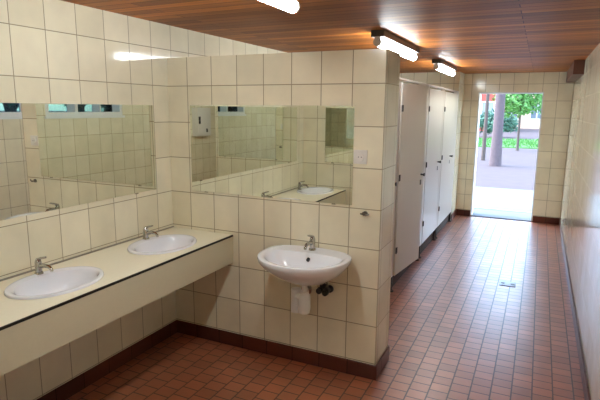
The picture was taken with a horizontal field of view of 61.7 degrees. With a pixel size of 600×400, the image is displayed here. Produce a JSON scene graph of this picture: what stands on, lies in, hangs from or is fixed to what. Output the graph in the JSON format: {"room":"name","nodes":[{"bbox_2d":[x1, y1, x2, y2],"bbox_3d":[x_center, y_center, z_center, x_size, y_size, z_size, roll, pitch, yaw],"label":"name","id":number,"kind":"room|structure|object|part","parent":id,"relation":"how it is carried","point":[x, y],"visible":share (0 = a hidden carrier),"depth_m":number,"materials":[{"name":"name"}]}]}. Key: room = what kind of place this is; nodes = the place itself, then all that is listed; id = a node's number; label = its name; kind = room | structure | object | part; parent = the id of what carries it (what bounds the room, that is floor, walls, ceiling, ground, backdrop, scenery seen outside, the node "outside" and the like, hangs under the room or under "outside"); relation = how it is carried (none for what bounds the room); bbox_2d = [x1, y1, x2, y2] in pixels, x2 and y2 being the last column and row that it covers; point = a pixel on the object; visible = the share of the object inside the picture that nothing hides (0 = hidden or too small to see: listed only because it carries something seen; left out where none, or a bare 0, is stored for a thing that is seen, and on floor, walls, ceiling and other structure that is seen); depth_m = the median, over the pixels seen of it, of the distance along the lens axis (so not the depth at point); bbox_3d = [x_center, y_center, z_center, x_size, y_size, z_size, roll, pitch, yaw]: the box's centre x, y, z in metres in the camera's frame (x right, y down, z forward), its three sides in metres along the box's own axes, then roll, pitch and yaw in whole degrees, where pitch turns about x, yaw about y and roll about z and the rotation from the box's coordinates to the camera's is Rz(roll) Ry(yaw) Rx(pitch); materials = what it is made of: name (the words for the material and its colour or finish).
{"room":"public restroom","nodes":[
{"label":"public restroom","id":0,"kind":"room"},
{"bbox_2d":[0,0,286,399],"bbox_3d":[-0.971,-0.120,3.803,0.150,2.275,11.470,5,11,25],"label":"wall","id":1,"kind":"structure","parent":0,"point":[52,51],"depth_m":2.98,"materials":[{"name":"beige tile"}]},
{"bbox_2d":[0,103,156,220],"bbox_3d":[-1.425,-0.207,2.621,0.010,0.587,1.945,5,11,25],"label":"wall mirror","id":2,"kind":"object","parent":1,"relation":"attached to","point":[53,156],"visible":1,"depth_m":2.86,"materials":[{"name":"clear glass"}]},
{"bbox_2d":[37,320,176,399],"bbox_3d":[-1.441,1.153,2.855,0.012,0.100,2.280,5,11,25],"label":"baseboard","id":3,"kind":"structure","parent":1,"relation":"attached to","point":[70,388],"depth_m":3.26,"materials":[{"name":"brown tile"}]},
{"bbox_2d":[0,226,232,375],"bbox_3d":[-1.196,0.512,2.637,0.526,0.242,2.278,5,11,25],"label":"countertop","id":4,"kind":"structure","parent":1,"relation":"attached to","point":[32,329],"depth_m":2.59,"materials":[{"name":"laminate"}]},
{"bbox_2d":[34,256,52,274],"bbox_3d":[-1.331,0.340,2.610,0.128,0.102,0.044,5,11,25],"label":"faucet","id":5,"kind":"object","parent":4,"relation":"on","point":[39,265],"depth_m":2.61,"materials":[{"name":"silver metal"}]},
{"bbox_2d":[4,256,103,299],"bbox_3d":[-1.228,0.498,2.549,0.442,0.390,0.442,-3,11,-19],"label":"washbasin","id":6,"kind":"object","parent":4,"relation":"in","point":[52,282],"visible":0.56,"depth_m":2.62,"materials":[{"name":"white ceramic"}]},
{"bbox_2d":[143,225,158,239],"bbox_3d":[-0.988,0.213,3.325,0.128,0.102,0.044,5,11,25],"label":"faucet","id":7,"kind":"object","parent":4,"relation":"on","point":[146,233],"depth_m":3.33,"materials":[{"name":"silver metal"}]},
{"bbox_2d":[127,225,196,254],"bbox_3d":[-0.886,0.371,3.264,0.442,0.390,0.442,-3,11,-19],"label":"washbasin","id":8,"kind":"object","parent":4,"relation":"in","point":[162,244],"visible":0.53,"depth_m":3.35,"materials":[{"name":"white ceramic"}]},
{"bbox_2d":[167,48,399,380],"bbox_3d":[-0.161,0.056,3.501,1.597,2.050,0.312,5,11,25],"label":"wall","id":9,"kind":"structure","parent":0,"point":[351,322],"depth_m":3.30,"materials":[{"name":"beige tile"}]},
{"bbox_2d":[190,105,354,204],"bbox_3d":[-0.224,-0.313,3.299,1.210,0.609,0.010,5,11,25],"label":"wall mirror","id":10,"kind":"object","parent":9,"relation":"attached to","point":[293,152],"visible":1,"depth_m":3.27,"materials":[{"name":"clear glass"}]},
{"bbox_2d":[257,235,351,314],"bbox_3d":[0.008,0.479,3.070,0.573,0.501,0.468,5,11,25],"label":"washbasin","id":11,"kind":"object","parent":9,"relation":"attached to","point":[306,266],"visible":1,"depth_m":3.11,"materials":[{"name":"white ceramic"}]},
{"bbox_2d":[257,245,351,285],"bbox_3d":[0.008,0.436,3.061,0.573,0.189,0.466,5,11,25],"label":"basin","id":12,"kind":"object","parent":11,"relation":"in","point":[293,264],"depth_m":3.06,"materials":[{"name":"white ceramic"}]},
{"bbox_2d":[304,235,315,250],"bbox_3d":[0.059,0.269,3.148,0.046,0.114,0.144,5,11,25],"label":"faucet","id":13,"kind":"object","parent":11,"relation":"on","point":[312,239],"depth_m":3.17,"materials":[{"name":"silver metal"}]},
{"bbox_3d":[0.124,0.578,3.207,0.040,0.044,0.035,5,11,25],"label":"valve knob","id":14,"kind":"part","parent":11,"relation":"part of","materials":[{"name":"black plastic"}]},
{"bbox_3d":[0.162,0.588,3.190,0.040,0.044,0.035,5,11,25],"label":"valve knob","id":15,"kind":"part","parent":11,"relation":"part of","materials":[{"name":"black plastic"}]},
{"bbox_2d":[354,150,367,163],"bbox_3d":[0.363,-0.259,3.021,0.084,0.084,0.018,5,11,25],"label":"wall socket","id":16,"kind":"object","parent":9,"relation":"attached to","point":[360,156],"visible":1,"depth_m":3.01,"materials":[{"name":"white plastic"}]},
{"bbox_2d":[360,211,368,215],"bbox_3d":[0.391,0.084,3.060,0.052,0.034,0.050,-4,11,-26],"label":"wall hook","id":17,"kind":"object","parent":9,"relation":"attached to","point":[365,213],"visible":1,"depth_m":3.06,"materials":[{"name":"silver metal"}]},
{"bbox_2d":[375,346,389,378],"bbox_3d":[0.549,1.081,3.347,0.012,0.100,0.300,5,11,25],"label":"baseboard","id":18,"kind":"structure","parent":9,"relation":"attached to","point":[384,358],"depth_m":3.33,"materials":[{"name":"brown tile"}]},
{"bbox_2d":[392,214,448,286],"bbox_3d":[1.276,0.625,5.779,0.090,0.145,4.770,5,11,25],"label":"trim","id":19,"kind":"structure","parent":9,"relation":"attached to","point":[428,240],"depth_m":6.26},
{"bbox_2d":[66,215,584,399],"bbox_3d":[0.351,1.183,3.396,3.100,0.120,11.470,5,11,25],"label":"floor","id":20,"kind":"structure","parent":0,"point":[455,333],"depth_m":3.62,"materials":[{"name":"tile"}]},
{"bbox_2d":[390,77,427,291],"bbox_3d":[0.616,-0.240,5.352,1.386,1.987,1.225,5,11,25],"label":"stall","id":21,"kind":"object","parent":20,"relation":"on","point":[412,102],"visible":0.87,"depth_m":4.83,"materials":[{"name":"laminate"}]},
{"bbox_3d":[0.866,-0.165,4.593,0.024,1.815,0.066,5,11,25],"label":"panel","id":22,"kind":"part","parent":21,"relation":"part of","materials":[{"name":"laminate"}]},
{"bbox_3d":[1.123,-1.160,4.945,0.036,0.022,1.225,5,11,25],"label":"rail","id":23,"kind":"part","parent":21,"relation":"part of","materials":[{"name":"metal"}]},
{"bbox_3d":[1.279,-0.316,5.448,0.024,1.815,0.461,5,11,25],"label":"panel","id":24,"kind":"part","parent":21,"relation":"part of","materials":[{"name":"laminate"}]},
{"bbox_2d":[418,84,444,257],"bbox_3d":[1.063,-0.421,6.375,1.303,1.987,1.015,5,11,25],"label":"stall","id":25,"kind":"object","parent":20,"relation":"on","point":[434,112],"visible":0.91,"depth_m":6.04,"materials":[{"name":"laminate"}]},
{"bbox_3d":[1.403,-0.362,5.707,0.024,1.815,0.101,5,11,25],"label":"panel","id":26,"kind":"part","parent":25,"relation":"part of","materials":[{"name":"laminate"}]},
{"bbox_3d":[1.607,-1.338,5.950,0.036,0.022,1.015,5,11,25],"label":"rail","id":27,"kind":"part","parent":25,"relation":"part of","materials":[{"name":"metal"}]},
{"bbox_3d":[1.794,-0.505,6.518,0.024,1.815,0.106,5,11,25],"label":"panel","id":28,"kind":"part","parent":25,"relation":"part of","materials":[{"name":"laminate"}]},
{"bbox_2d":[435,88,458,238],"bbox_3d":[1.556,-0.602,7.398,1.303,1.987,1.265,5,11,25],"label":"stall","id":29,"kind":"object","parent":20,"relation":"on","point":[450,101],"visible":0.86,"depth_m":7.04,"materials":[{"name":"laminate"}]},
{"bbox_3d":[1.840,-0.522,6.612,0.024,1.815,0.086,5,11,25],"label":"panel","id":30,"kind":"part","parent":29,"relation":"part of","materials":[{"name":"laminate"}]},
{"bbox_3d":[2.017,-0.578,6.975,0.025,1.792,0.720,5,11,25],"label":"door","id":31,"kind":"part","parent":29,"relation":"part of","materials":[{"name":"laminate"}]},
{"bbox_3d":[2.267,-0.679,7.498,0.024,1.815,0.451,5,11,25],"label":"panel","id":32,"kind":"part","parent":29,"relation":"part of","materials":[{"name":"laminate"}]},
{"bbox_2d":[499,280,515,286],"bbox_3d":[2.080,0.839,5.030,0.150,0.005,0.150,5,11,25],"label":"floor drain","id":33,"kind":"object","parent":20,"relation":"on","point":[503,283],"visible":1,"depth_m":5.03,"materials":[{"name":"silver metal"}]},
{"bbox_2d":[61,0,599,73],"bbox_3d":[0.372,-1.174,2.969,3.100,0.120,11.470,5,11,25],"label":"ceiling","id":34,"kind":"structure","parent":0,"point":[473,36],"depth_m":3.45,"materials":[{"name":"brown wood"}]},
{"bbox_2d":[259,0,299,13],"bbox_3d":[-0.280,-0.868,1.904,0.100,0.115,1.180,5,11,25],"label":"ceiling light","id":35,"kind":"object","parent":34,"relation":"attached to","point":[292,6],"visible":1,"depth_m":2.32,"materials":[{"name":"grey plastic"}]},
{"bbox_2d":[371,30,419,60],"bbox_3d":[0.814,-1.269,4.172,0.100,0.115,1.180,5,11,25],"label":"ceiling light","id":36,"kind":"object","parent":34,"relation":"attached to","point":[383,39],"visible":0.98,"depth_m":3.95,"materials":[{"name":"grey plastic"}]},
{"bbox_2d":[378,39,416,59],"bbox_3d":[0.814,-1.242,4.177,0.059,0.059,1.140,5,11,25],"label":"diffuser","id":37,"kind":"object","parent":36,"relation":"attached to","point":[406,51],"depth_m":4.11,"materials":[{"name":"white plastic"}]},
{"bbox_2d":[432,59,456,75],"bbox_3d":[1.796,-1.629,6.209,0.100,0.115,1.200,5,11,25],"label":"ceiling light","id":38,"kind":"object","parent":34,"relation":"attached to","point":[441,65],"visible":1,"depth_m":5.96,"materials":[{"name":"grey plastic"}]},
{"bbox_2d":[437,65,454,75],"bbox_3d":[1.796,-1.603,6.214,0.059,0.059,1.160,5,11,25],"label":"diffuser","id":39,"kind":"object","parent":38,"relation":"attached to","point":[448,69],"depth_m":6.20,"materials":[{"name":"white plastic"}]},
{"bbox_2d":[400,72,464,219],"bbox_3d":[1.916,-0.885,8.172,1.260,2.275,0.500,5,11,25],"label":"wall","id":40,"kind":"structure","parent":0,"point":[440,79],"depth_m":7.73,"materials":[{"name":"beige tile"}]},
{"bbox_2d":[451,209,456,220],"bbox_3d":[2.481,0.238,8.098,0.012,0.100,0.500,5,11,25],"label":"baseboard","id":41,"kind":"structure","parent":40,"relation":"attached to","point":[453,214],"depth_m":8.03,"materials":[{"name":"brown tile"}]},
{"bbox_2d":[456,72,573,217],"bbox_3d":[2.770,-0.878,8.177,2.800,2.275,0.240,5,11,25],"label":"wall","id":42,"kind":"structure","parent":0,"point":[558,94],"depth_m":7.65,"materials":[{"name":"beige tile"}]},
{"bbox_2d":[456,209,469,215],"bbox_3d":[2.688,0.209,8.267,0.215,0.100,0.012,5,11,25],"label":"baseboard","id":43,"kind":"structure","parent":42,"relation":"attached to","point":[460,212],"depth_m":8.26,"materials":[{"name":"brown tile"}]},
{"bbox_2d":[470,212,531,221],"bbox_3d":[3.275,0.275,8.182,0.928,0.012,0.280,5,11,25],"label":"trim","id":44,"kind":"structure","parent":42,"relation":"attached to","point":[496,216],"depth_m":8.17,"materials":[{"name":"metal"}]},
{"bbox_2d":[470,92,543,220],"bbox_3d":[3.273,-0.700,7.983,0.928,1.978,0.230,5,11,25],"label":"door frame","id":45,"kind":"structure","parent":42,"relation":"in","point":[480,93],"depth_m":7.93,"materials":[{"name":"white metal"}]},
{"bbox_2d":[532,216,558,224],"bbox_3d":[3.792,0.312,7.753,0.373,0.100,0.012,5,11,25],"label":"baseboard","id":46,"kind":"structure","parent":42,"relation":"attached to","point":[537,219],"depth_m":7.75,"materials":[{"name":"brown tile"}]},
{"bbox_2d":[560,43,599,399],"bbox_3d":[1.694,0.129,2.562,0.150,2.275,11.470,5,11,25],"label":"wall","id":47,"kind":"structure","parent":0,"point":[580,209],"depth_m":4.18,"materials":[{"name":"beige tile"}]},
{"bbox_2d":[559,218,590,399],"bbox_3d":[1.592,1.199,2.749,0.012,0.100,11.080,5,11,25],"label":"baseboard","id":48,"kind":"structure","parent":47,"relation":"attached to","point":[586,391],"depth_m":3.84,"materials":[{"name":"tile"}]},
{"bbox_2d":[566,60,584,82],"bbox_3d":[3.539,-1.641,6.479,0.109,0.154,1.879,5,11,25],"label":"pipe boxing","id":49,"kind":"object","parent":47,"relation":"attached to","point":[576,70],"visible":1,"depth_m":5.70,"materials":[{"name":"brown wood"}]},
{"label":"outside","id":50,"kind":"structure","parent":0,"visible":0},
{"bbox_2d":[475,128,538,190],"bbox_3d":[31.112,-0.222,13.062,350.000,0.200,350.000,5,11,25],"label":"gravel yard","id":51,"kind":"structure","parent":50,"point":[517,169],"depth_m":15.61,"materials":[{"name":"grey gravel"}]},
{"bbox_2d":[481,94,489,159],"bbox_3d":[6.457,-8.150,16.688,2.373,13.684,1.318,5,11,25],"label":"tree","id":52,"kind":"object","parent":51,"relation":"on","point":[483,153],"visible":0.5,"depth_m":17.66,"materials":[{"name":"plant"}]},
{"bbox_2d":[479,94,495,130],"bbox_3d":[11.095,-12.435,48.099,17.100,11.000,6.000,5,11,25],"label":"house","id":53,"kind":"structure","parent":51,"relation":"on","point":[483,96],"depth_m":43.53,"materials":[{"name":"brick"}]},
{"bbox_3d":[16.294,-7.737,43.597,0.950,1.450,0.015,5,11,25],"label":"pane","id":54,"kind":"part","parent":53,"relation":"part of","materials":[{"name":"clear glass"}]},
{"bbox_2d":[489,94,505,165],"bbox_3d":[6.150,-7.394,15.066,2.971,12.779,1.598,5,11,25],"label":"tree","id":55,"kind":"object","parent":51,"relation":"on","point":[495,159],"visible":0.5,"depth_m":15.85,"materials":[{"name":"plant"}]},
{"bbox_2d":[479,108,518,134],"bbox_3d":[12.781,-5.113,33.395,3.452,1.983,2.314,5,11,25],"label":"bushy tree","id":56,"kind":"object","parent":51,"relation":"on","point":[512,121],"visible":0.59,"depth_m":32.81,"materials":[{"name":"green plant"}]},
{"bbox_2d":[478,137,537,148],"bbox_3d":[15.534,-2.779,25.463,17.059,0.180,7.571,5,11,25],"label":"grass","id":57,"kind":"structure","parent":51,"relation":"on","point":[507,143],"depth_m":26.33,"materials":[{"name":"green plant"}]},
{"bbox_2d":[492,94,542,150],"bbox_3d":[9.589,-3.879,22.117,2.243,3.419,2.408,5,11,25],"label":"young tree","id":58,"kind":"object","parent":51,"relation":"on","point":[522,104],"visible":0.54,"depth_m":21.62,"materials":[{"name":"green plant"}]},
{"bbox_3d":[9.596,-4.569,21.992,2.243,2.017,2.408,5,11,25],"label":"crown","id":59,"kind":"part","parent":58,"relation":"part of","materials":[{"name":"green plant"}]},
{"bbox_2d":[505,95,540,128],"bbox_3d":[29.846,-11.281,51.627,17.400,7.800,10.000,5,11,25],"label":"house","id":60,"kind":"structure","parent":51,"relation":"on","point":[528,121],"depth_m":50.38,"materials":[{"name":"concrete"}]},
{"bbox_3d":[23.606,-8.757,50.009,1.100,1.300,0.015,5,11,25],"label":"pane","id":61,"kind":"part","parent":60,"relation":"part of","materials":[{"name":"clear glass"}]},
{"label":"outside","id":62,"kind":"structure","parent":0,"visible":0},
{"bbox_2d":[473,187,533,217],"bbox_3d":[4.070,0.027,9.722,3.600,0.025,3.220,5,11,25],"label":"path","id":63,"kind":"structure","parent":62,"point":[485,197],"depth_m":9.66,"materials":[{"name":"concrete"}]},
{"bbox_2d":[473,207,531,212],"bbox_3d":[3.566,0.175,8.789,1.240,0.009,0.120,5,11,25],"label":"drain","id":64,"kind":"object","parent":63,"relation":"on","point":[473,207],"visible":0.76,"depth_m":8.76,"materials":[{"name":"silver metal"}]}
]}

